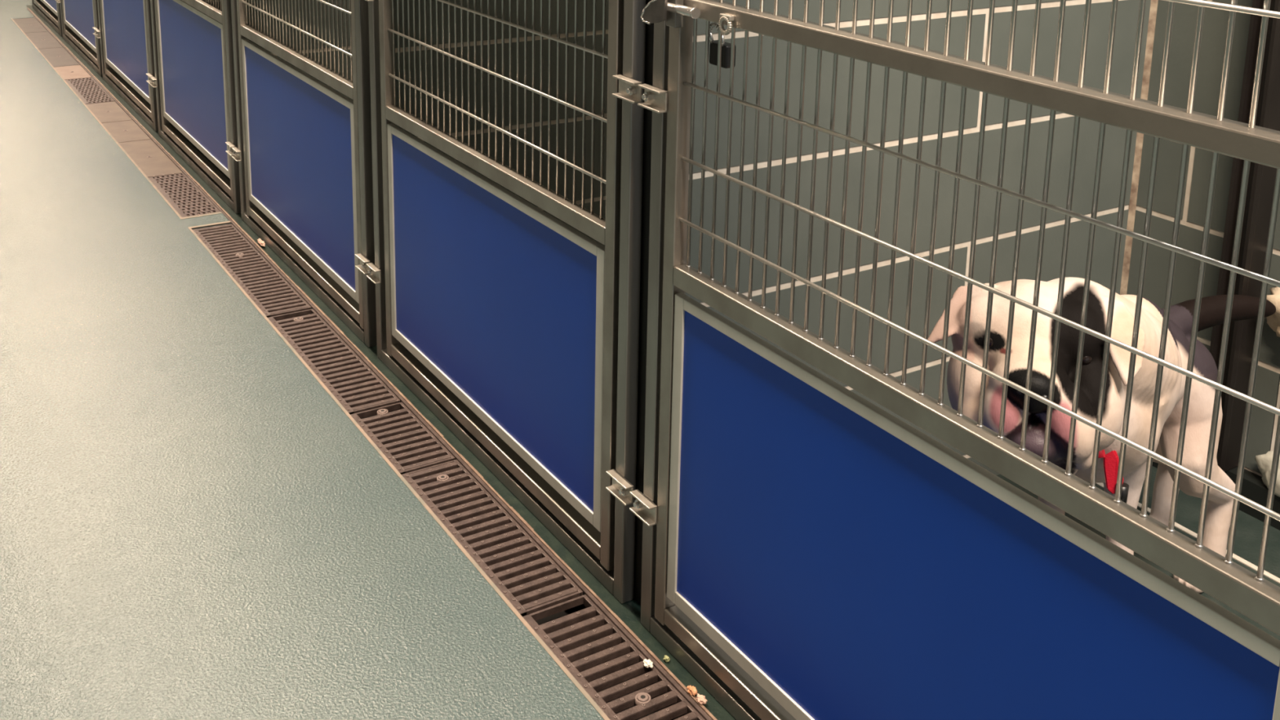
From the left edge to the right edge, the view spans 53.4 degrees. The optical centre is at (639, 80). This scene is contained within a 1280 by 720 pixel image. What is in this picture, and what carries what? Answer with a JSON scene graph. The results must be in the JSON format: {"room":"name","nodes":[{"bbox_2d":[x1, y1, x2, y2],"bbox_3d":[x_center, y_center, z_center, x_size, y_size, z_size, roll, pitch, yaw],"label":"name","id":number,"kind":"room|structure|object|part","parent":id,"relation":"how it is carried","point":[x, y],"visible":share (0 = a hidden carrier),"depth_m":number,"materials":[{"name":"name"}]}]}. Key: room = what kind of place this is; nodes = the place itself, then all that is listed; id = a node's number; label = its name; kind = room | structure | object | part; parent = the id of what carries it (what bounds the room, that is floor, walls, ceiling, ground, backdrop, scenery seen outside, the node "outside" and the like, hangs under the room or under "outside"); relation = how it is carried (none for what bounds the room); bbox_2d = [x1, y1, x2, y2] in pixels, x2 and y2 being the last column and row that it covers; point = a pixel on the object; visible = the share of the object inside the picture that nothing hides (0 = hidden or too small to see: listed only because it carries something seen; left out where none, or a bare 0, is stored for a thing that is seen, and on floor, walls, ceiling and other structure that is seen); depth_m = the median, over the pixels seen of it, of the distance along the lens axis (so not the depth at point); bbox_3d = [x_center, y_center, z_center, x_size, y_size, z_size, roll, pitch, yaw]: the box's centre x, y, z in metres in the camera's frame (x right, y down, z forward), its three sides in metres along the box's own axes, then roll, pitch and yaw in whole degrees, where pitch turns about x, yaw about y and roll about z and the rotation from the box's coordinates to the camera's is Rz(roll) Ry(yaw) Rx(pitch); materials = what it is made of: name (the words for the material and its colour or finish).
{"room":"dog kennel","nodes":[
{"label":"dog kennel","id":0,"kind":"room"},
{"bbox_2d":[169,0,220,130],"bbox_3d":[-1.177,-0.826,4.364,1.000,1.932,0.096,-6,14,-32],"label":"wall partition","id":1,"kind":"structure","parent":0,"point":[207,0],"depth_m":4.28,"materials":[{"name":"grey metal"}]},
{"bbox_2d":[247,0,353,101],"bbox_3d":[-0.644,-0.637,3.539,1.000,1.932,0.096,-6,14,-32],"label":"wall partition","id":2,"kind":"structure","parent":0,"point":[308,1],"depth_m":3.44,"materials":[{"name":"grey metal"}]},
{"bbox_2d":[394,0,608,246],"bbox_3d":[-0.110,-0.449,2.715,1.000,1.932,0.096,-6,14,-32],"label":"wall partition","id":3,"kind":"structure","parent":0,"point":[545,2],"depth_m":2.67,"materials":[{"name":"grey metal"}]},
{"bbox_2d":[0,0,1279,719],"bbox_3d":[-2.024,0.004,5.160,4.900,0.062,16.200,-6,14,-32],"label":"floor","id":4,"kind":"structure","parent":0,"point":[193,526],"depth_m":2.01,"materials":[{"name":"plastic"}]},
{"bbox_2d":[31,0,62,36],"bbox_3d":[-2.941,-1.207,6.136,0.053,1.860,1.057,-6,14,-31],"label":"door frame","id":5,"kind":"structure","parent":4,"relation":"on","point":[35,7],"depth_m":6.14,"materials":[{"name":"silver metal"}]},
{"bbox_2d":[33,0,59,28],"bbox_3d":[-2.931,-1.200,6.115,0.051,1.795,0.892,-6,14,-32],"label":"gate","id":6,"kind":"object","parent":5,"relation":"attached to","point":[52,5],"visible":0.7,"depth_m":6.15,"materials":[{"name":"metal"}]},
{"bbox_3d":[-2.932,-0.581,6.241,0.011,0.428,0.820,-6,14,-32],"label":"panel trim","id":7,"kind":"part","parent":6,"relation":"part of","materials":[{"name":"metal"}]},
{"bbox_3d":[-2.932,-0.583,6.241,0.005,0.398,0.777,-6,14,-32],"label":"blue panel","id":8,"kind":"part","parent":6,"relation":"part of","materials":[{"name":"plastic"}]},
{"bbox_2d":[56,0,102,76],"bbox_3d":[-2.407,-1.018,5.311,0.053,1.860,1.057,-6,14,-31],"label":"door frame","id":9,"kind":"structure","parent":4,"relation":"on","point":[99,70],"depth_m":5.24,"materials":[{"name":"silver metal"}]},
{"bbox_2d":[61,0,98,67],"bbox_3d":[-2.395,-1.010,5.287,0.051,1.795,0.890,-6,14,-32],"label":"gate","id":10,"kind":"object","parent":9,"relation":"attached to","point":[79,15],"visible":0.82,"depth_m":5.39,"materials":[{"name":"metal"}]},
{"bbox_3d":[-2.395,-0.392,5.413,0.011,0.428,0.819,-6,14,-32],"label":"panel trim","id":11,"kind":"part","parent":10,"relation":"part of","materials":[{"name":"metal"}]},
{"bbox_3d":[-2.396,-0.394,5.413,0.005,0.398,0.776,-6,14,-32],"label":"blue panel","id":12,"kind":"part","parent":10,"relation":"part of","materials":[{"name":"plastic"}]},
{"bbox_3d":[-2.397,-0.147,5.468,0.021,0.022,0.818,-6,14,-32],"label":"rail","id":13,"kind":"part","parent":10,"relation":"part of","materials":[{"name":"metal"}]},
{"bbox_3d":[-2.405,-0.117,5.486,0.021,0.025,0.903,-6,14,-32],"label":"sill rail","id":14,"kind":"part","parent":9,"relation":"part of","materials":[{"name":"silver metal"}]},
{"bbox_2d":[94,0,158,132],"bbox_3d":[-1.873,-0.830,4.487,0.053,1.860,1.057,-6,14,-31],"label":"door frame","id":15,"kind":"structure","parent":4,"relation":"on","point":[153,125],"depth_m":4.33,"materials":[{"name":"silver metal"}]},
{"bbox_2d":[99,0,153,121],"bbox_3d":[-1.861,-0.821,4.462,0.051,1.795,0.894,-6,14,-32],"label":"gate","id":16,"kind":"object","parent":15,"relation":"attached to","point":[123,22],"visible":0.74,"depth_m":4.55,"materials":[{"name":"metal"}]},
{"bbox_3d":[-1.861,-0.205,4.588,0.005,0.398,0.779,-6,14,-32],"label":"blue panel","id":17,"kind":"part","parent":16,"relation":"part of","materials":[{"name":"plastic"}]},
{"bbox_3d":[-1.863,0.042,4.642,0.021,0.022,0.821,-6,14,-32],"label":"rail","id":18,"kind":"part","parent":16,"relation":"part of","materials":[{"name":"metal"}]},
{"bbox_3d":[-1.872,0.072,4.662,0.021,0.025,0.903,-6,14,-32],"label":"sill rail","id":19,"kind":"part","parent":15,"relation":"part of","materials":[{"name":"silver metal"}]},
{"bbox_2d":[150,0,240,213],"bbox_3d":[-1.339,-0.641,3.663,0.053,1.860,1.057,-6,14,-31],"label":"door frame","id":20,"kind":"structure","parent":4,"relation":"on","point":[235,205],"depth_m":3.44,"materials":[{"name":"silver metal"}]},
{"bbox_2d":[154,0,233,200],"bbox_3d":[-1.325,-0.632,3.635,0.051,1.795,0.890,-6,14,-32],"label":"gate","id":21,"kind":"object","parent":20,"relation":"attached to","point":[191,44],"visible":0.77,"depth_m":3.70,"materials":[{"name":"metal"}]},
{"bbox_3d":[-1.327,0.231,3.815,0.021,0.022,0.817,-6,14,-32],"label":"rail","id":22,"kind":"part","parent":21,"relation":"part of","materials":[{"name":"metal"}]},
{"bbox_3d":[-1.318,-0.239,3.713,0.021,0.026,0.817,-6,14,-32],"label":"rail","id":23,"kind":"part","parent":21,"relation":"part of","materials":[{"name":"metal"}]},
{"bbox_2d":[204,0,222,10],"bbox_3d":[-1.303,-0.867,3.579,0.010,1.262,0.822,-6,14,-32],"label":"grille","id":24,"kind":"object","parent":21,"relation":"attached to","point":[207,6],"depth_m":3.49,"materials":[{"name":"grey metal"}]},
{"bbox_3d":[-1.338,0.260,3.837,0.021,0.025,0.903,-6,14,-32],"label":"sill rail","id":25,"kind":"part","parent":20,"relation":"part of","materials":[{"name":"silver metal"}]},
{"bbox_2d":[257,238,265,246],"bbox_3d":[-0.954,0.408,3.205,0.013,0.009,0.067,-6,14,-32],"label":"pebble","id":26,"kind":"object","parent":4,"relation":"on","point":[260,242],"visible":1,"depth_m":3.20,"materials":[{"name":"beige stone"}]},
{"bbox_2d":[231,0,377,347],"bbox_3d":[-0.806,-0.453,2.838,0.053,1.860,1.057,-6,14,-31],"label":"door frame","id":27,"kind":"structure","parent":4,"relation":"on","point":[367,335],"depth_m":2.60,"materials":[{"name":"silver metal"}]},
{"bbox_2d":[236,0,364,328],"bbox_3d":[-0.794,-0.445,2.814,0.051,1.795,0.896,-6,14,-32],"label":"gate","id":28,"kind":"object","parent":27,"relation":"attached to","point":[300,135],"visible":0.91,"depth_m":2.87,"materials":[{"name":"metal"}]},
{"bbox_3d":[-0.786,-0.051,2.893,0.021,0.026,0.823,-6,14,-32],"label":"rail","id":29,"kind":"part","parent":28,"relation":"part of","materials":[{"name":"metal"}]},
{"bbox_2d":[242,0,352,82],"bbox_3d":[-0.771,-0.679,2.759,0.010,1.262,0.828,-6,14,-32],"label":"grille","id":30,"kind":"object","parent":28,"relation":"attached to","point":[327,74],"depth_m":2.81,"materials":[{"name":"grey metal"}]},
{"bbox_3d":[-0.794,0.178,2.941,0.005,0.398,0.781,-6,14,-32],"label":"blue panel","id":31,"kind":"part","parent":28,"relation":"part of","materials":[{"name":"plastic"}]},
{"bbox_3d":[-0.796,0.419,2.994,0.021,0.022,0.823,-6,14,-32],"label":"rail","id":32,"kind":"part","parent":28,"relation":"part of","materials":[{"name":"metal"}]},
{"bbox_3d":[-0.804,0.449,3.013,0.021,0.025,0.903,-6,14,-32],"label":"sill rail","id":33,"kind":"part","parent":27,"relation":"part of","materials":[{"name":"silver metal"}]},
{"bbox_2d":[10,8,717,719],"bbox_3d":[-0.577,0.576,2.498,0.119,0.006,10.050,-6,14,-32],"label":"trim","id":34,"kind":"structure","parent":4,"relation":"in","point":[626,631],"depth_m":2.18,"materials":[{"name":"brown metal"}]},
{"bbox_2d":[686,684,697,695],"bbox_3d":[0.066,0.773,1.613,0.013,0.008,0.019,-6,14,-32],"label":"scrap","id":35,"kind":"object","parent":34,"relation":"on","point":[692,691],"visible":1,"depth_m":1.61,"materials":[{"name":"orange food"}]},
{"bbox_2d":[696,693,707,704],"bbox_3d":[0.077,0.777,1.597,0.014,0.007,0.018,-6,14,-32],"label":"scrap","id":36,"kind":"object","parent":34,"relation":"on","point":[701,699],"visible":1,"depth_m":1.59,"materials":[{"name":"beige food"}]},
{"bbox_2d":[65,77,705,719],"bbox_3d":[-1.192,0.399,3.451,0.112,0.082,7.153,-6,14,-32],"label":"drain grate","id":37,"kind":"object","parent":4,"relation":"in","point":[566,612],"depth_m":2.06,"materials":[{"name":"black metal"}]},
{"bbox_2d":[13,17,48,33],"bbox_3d":[-2.976,-0.265,6.202,0.102,0.013,0.445,-6,14,-32],"label":"drain cover","id":38,"kind":"object","parent":37,"relation":"on","point":[26,24],"visible":0.92,"depth_m":6.19,"materials":[{"name":"brown metal"}]},
{"bbox_2d":[25,31,62,48],"bbox_3d":[-2.736,-0.180,5.831,0.102,0.013,0.445,-6,14,-32],"label":"drain cover","id":39,"kind":"object","parent":37,"relation":"on","point":[42,40],"visible":0.91,"depth_m":5.82,"materials":[{"name":"brown metal"}]},
{"bbox_2d":[38,47,79,66],"bbox_3d":[-2.499,-0.096,5.464,0.102,0.013,0.434,-6,14,-32],"label":"drain cover","id":40,"kind":"object","parent":37,"relation":"on","point":[60,56],"visible":0.85,"depth_m":5.45,"materials":[{"name":"brown metal"}]},
{"bbox_2d":[53,65,91,79],"bbox_3d":[-2.307,-0.028,5.168,0.102,0.013,0.272,-6,14,-32],"label":"drain cover","id":41,"kind":"object","parent":37,"relation":"on","point":[73,72],"visible":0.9,"depth_m":5.16,"materials":[{"name":"brown metal"}]},
{"bbox_3d":[-2.107,0.043,4.859,0.102,0.015,0.466,-6,14,-32],"label":"square drain grate","id":42,"kind":"part","parent":37,"relation":"part of","materials":[{"name":"brown metal"}]},
{"bbox_2d":[85,101,132,123],"bbox_3d":[-1.895,0.117,4.532,0.102,0.013,0.315,-6,14,-32],"label":"drain cover","id":43,"kind":"object","parent":37,"relation":"on","point":[105,112],"visible":0.81,"depth_m":4.52,"materials":[{"name":"brown metal"}]},
{"bbox_2d":[102,120,151,142],"bbox_3d":[-1.731,0.175,4.279,0.102,0.013,0.290,-6,14,-32],"label":"drain cover","id":44,"kind":"object","parent":37,"relation":"on","point":[129,131],"visible":0.91,"depth_m":4.27,"materials":[{"name":"brown metal"}]},
{"bbox_2d":[118,139,182,177],"bbox_3d":[-1.534,0.245,3.974,0.102,0.013,0.440,-6,14,-32],"label":"drain cover","id":45,"kind":"object","parent":37,"relation":"on","point":[153,162],"visible":0.89,"depth_m":3.96,"materials":[{"name":"brown metal"}]},
{"bbox_3d":[-1.300,0.329,3.612,0.102,0.015,0.428,-6,14,-32],"label":"square drain grate","id":46,"kind":"part","parent":37,"relation":"part of","materials":[{"name":"brown metal"}]},
{"bbox_3d":[-0.949,0.452,3.071,0.102,0.016,0.660,-6,14,-32],"label":"drain grate","id":47,"kind":"part","parent":37,"relation":"part of","materials":[{"name":"brown metal"}]},
{"bbox_3d":[-0.631,0.565,2.580,0.102,0.016,0.512,-6,14,-32],"label":"drain grate","id":48,"kind":"part","parent":37,"relation":"part of","materials":[{"name":"brown metal"}]},
{"bbox_3d":[-0.426,0.637,2.263,0.102,0.016,0.242,-6,14,-32],"label":"drain grate","id":49,"kind":"part","parent":37,"relation":"part of","materials":[{"name":"brown metal"}]},
{"bbox_3d":[-0.241,0.702,1.978,0.102,0.016,0.437,-6,14,-32],"label":"drain grate","id":50,"kind":"part","parent":37,"relation":"part of","materials":[{"name":"brown metal"}]},
{"bbox_3d":[0.012,0.792,1.587,0.102,0.016,0.498,-6,14,-32],"label":"drain grate","id":51,"kind":"part","parent":37,"relation":"part of","materials":[{"name":"brown metal"}]},
{"bbox_2d":[643,658,653,668],"bbox_3d":[0.011,0.764,1.668,0.013,0.006,0.014,0,12,-6],"label":"crumb","id":52,"kind":"object","parent":37,"relation":"on","point":[647,663],"visible":1,"depth_m":1.67,"materials":[{"name":"beige food"}]},
{"bbox_2d":[364,0,646,603],"bbox_3d":[-0.272,-0.264,2.014,0.053,1.860,1.057,-6,14,-31],"label":"door frame","id":53,"kind":"structure","parent":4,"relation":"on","point":[619,581],"depth_m":1.76,"materials":[{"name":"silver metal"}]},
{"bbox_3d":[-0.271,0.637,2.188,0.021,0.025,0.903,-6,14,-32],"label":"sill rail","id":54,"kind":"part","parent":53,"relation":"part of","materials":[{"name":"silver metal"}]},
{"bbox_2d":[378,0,623,570],"bbox_3d":[-0.263,-0.257,1.995,0.051,1.795,0.884,-6,14,-32],"label":"gate","id":55,"kind":"object","parent":53,"relation":"attached to","point":[506,313],"visible":0.99,"depth_m":2.01,"materials":[{"name":"metal"}]},
{"bbox_3d":[-0.264,0.364,2.122,0.005,0.398,0.770,-6,14,-32],"label":"blue panel","id":56,"kind":"part","parent":55,"relation":"part of","materials":[{"name":"plastic"}]},
{"bbox_3d":[-0.256,0.136,2.074,0.021,0.026,0.811,-6,14,-32],"label":"rail","id":57,"kind":"part","parent":55,"relation":"part of","materials":[{"name":"metal"}]},
{"bbox_3d":[-0.264,0.367,2.121,0.011,0.428,0.813,-6,14,-32],"label":"panel trim","id":58,"kind":"part","parent":55,"relation":"part of","materials":[{"name":"metal"}]},
{"bbox_3d":[-0.266,0.607,2.175,0.021,0.022,0.811,-6,14,-32],"label":"rail","id":59,"kind":"part","parent":55,"relation":"part of","materials":[{"name":"metal"}]},
{"bbox_2d":[387,0,608,219],"bbox_3d":[-0.241,-0.492,1.940,0.010,1.262,0.816,-6,14,-32],"label":"grille","id":60,"kind":"object","parent":55,"relation":"attached to","point":[568,208],"depth_m":1.98,"materials":[{"name":"grey metal"}]},
{"bbox_2d":[662,655,670,662],"bbox_3d":[0.035,0.762,1.677,0.009,0.006,0.010,-6,14,-32],"label":"scrap","id":61,"kind":"object","parent":4,"relation":"on","point":[666,658],"visible":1,"depth_m":1.67,"materials":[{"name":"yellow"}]},
{"bbox_2d":[629,0,761,719],"bbox_3d":[0.262,-0.075,1.190,0.053,1.860,1.057,-6,14,-31],"label":"door frame","id":62,"kind":"structure","parent":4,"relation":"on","point":[655,95],"depth_m":1.66,"materials":[{"name":"silver metal"}]},
{"bbox_3d":[0.263,0.826,1.364,0.021,0.025,0.903,-6,14,-32],"label":"sill rail","id":63,"kind":"part","parent":62,"relation":"part of","materials":[{"name":"silver metal"}]},
{"bbox_2d":[640,0,1279,719],"bbox_3d":[0.264,-0.071,1.180,0.051,1.795,0.903,-6,14,-32],"label":"gate","id":64,"kind":"object","parent":62,"relation":"attached to","point":[824,555],"visible":1,"depth_m":1.25,"materials":[{"name":"metal"}]},
{"bbox_3d":[0.017,-0.084,1.532,0.004,0.035,0.051,-6,14,-32],"label":"latch lever","id":65,"kind":"part","parent":64,"relation":"part of","materials":[{"name":"metal"}]},
{"bbox_3d":[0.042,-0.083,1.516,0.012,0.038,0.020,-6,14,-32],"label":"latch plate","id":66,"kind":"part","parent":64,"relation":"part of","materials":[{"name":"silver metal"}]},
{"bbox_2d":[709,22,735,68],"bbox_3d":[0.096,-0.043,1.513,0.023,0.054,0.035,-6,14,-32],"label":"padlock","id":67,"kind":"object","parent":64,"relation":"hanging from","point":[726,46],"visible":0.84,"depth_m":1.51,"materials":[{"name":"black metal"}]},
{"bbox_3d":[0.262,0.793,1.360,0.021,0.022,0.830,-6,14,-32],"label":"rail","id":68,"kind":"part","parent":64,"relation":"part of","materials":[{"name":"metal"}]},
{"bbox_3d":[0.264,0.555,1.307,0.011,0.428,0.832,-6,14,-32],"label":"panel trim","id":69,"kind":"part","parent":64,"relation":"part of","materials":[{"name":"metal"}]},
{"bbox_3d":[0.272,0.323,1.259,0.021,0.026,0.830,-6,14,-32],"label":"rail","id":70,"kind":"part","parent":64,"relation":"part of","materials":[{"name":"metal"}]},
{"bbox_3d":[0.264,0.552,1.307,0.005,0.398,0.788,-6,14,-32],"label":"blue panel","id":71,"kind":"part","parent":64,"relation":"part of","materials":[{"name":"plastic"}]},
{"bbox_3d":[0.279,-0.013,1.187,0.029,0.020,0.830,-6,14,-32],"label":"lock rail","id":72,"kind":"part","parent":64,"relation":"part of","materials":[{"name":"metal"}]},
{"bbox_2d":[928,276,1275,592],"bbox_3d":[0.623,0.490,1.714,0.225,0.548,0.661,13,17,43],"label":"dog","id":73,"kind":"object","parent":4,"relation":"on","point":[1212,310],"visible":0.59,"depth_m":1.53},
{"bbox_2d":[685,0,1151,475],"bbox_3d":[0.424,-0.260,1.891,1.000,1.932,0.096,-6,14,-32],"label":"wall partition","id":74,"kind":"structure","parent":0,"point":[1127,14],"depth_m":1.92,"materials":[{"name":"grey metal"}]},
{"bbox_2d":[1126,0,1279,530],"bbox_3d":[-0.458,-0.791,4.231,0.129,1.950,7.004,-6,14,-32],"label":"wall","id":75,"kind":"structure","parent":0,"point":[1264,423],"depth_m":2.10,"materials":[{"name":"black paint"}]},
{"bbox_2d":[1120,0,1158,294],"bbox_3d":[0.338,-0.515,2.926,0.008,1.870,2.008,-6,14,-32],"label":"trim","id":76,"kind":"structure","parent":75,"relation":"attached to","point":[1153,5],"depth_m":2.20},
{"bbox_2d":[1209,0,1279,471],"bbox_3d":[0.972,-0.265,1.906,0.054,1.842,0.042,-6,14,-32],"label":"guide","id":77,"kind":"object","parent":75,"relation":"attached to","point":[1261,179],"visible":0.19,"depth_m":2.00,"materials":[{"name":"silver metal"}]},
{"bbox_2d":[1254,450,1279,497],"bbox_3d":[1.039,0.625,1.984,0.049,0.074,0.172,-6,14,-32],"label":"cloth","id":78,"kind":"object","parent":75,"relation":"on","point":[1264,461],"visible":0.74,"depth_m":2.02,"materials":[{"name":"beige fabric"}]},
{"bbox_3d":[1.151,0.575,1.870,0.022,0.225,0.430,-6,14,-32],"label":"plate","id":79,"kind":"object","parent":75,"relation":"attached to","visible":0},
{"bbox_2d":[1266,286,1279,337],"bbox_3d":[1.050,0.363,1.929,0.071,0.098,0.206,-6,14,-32],"label":"blanket","id":80,"kind":"object","parent":79,"relation":"on","point":[1273,321],"visible":0.74,"depth_m":1.99,"materials":[{"name":"beige fabric"}]}
]}

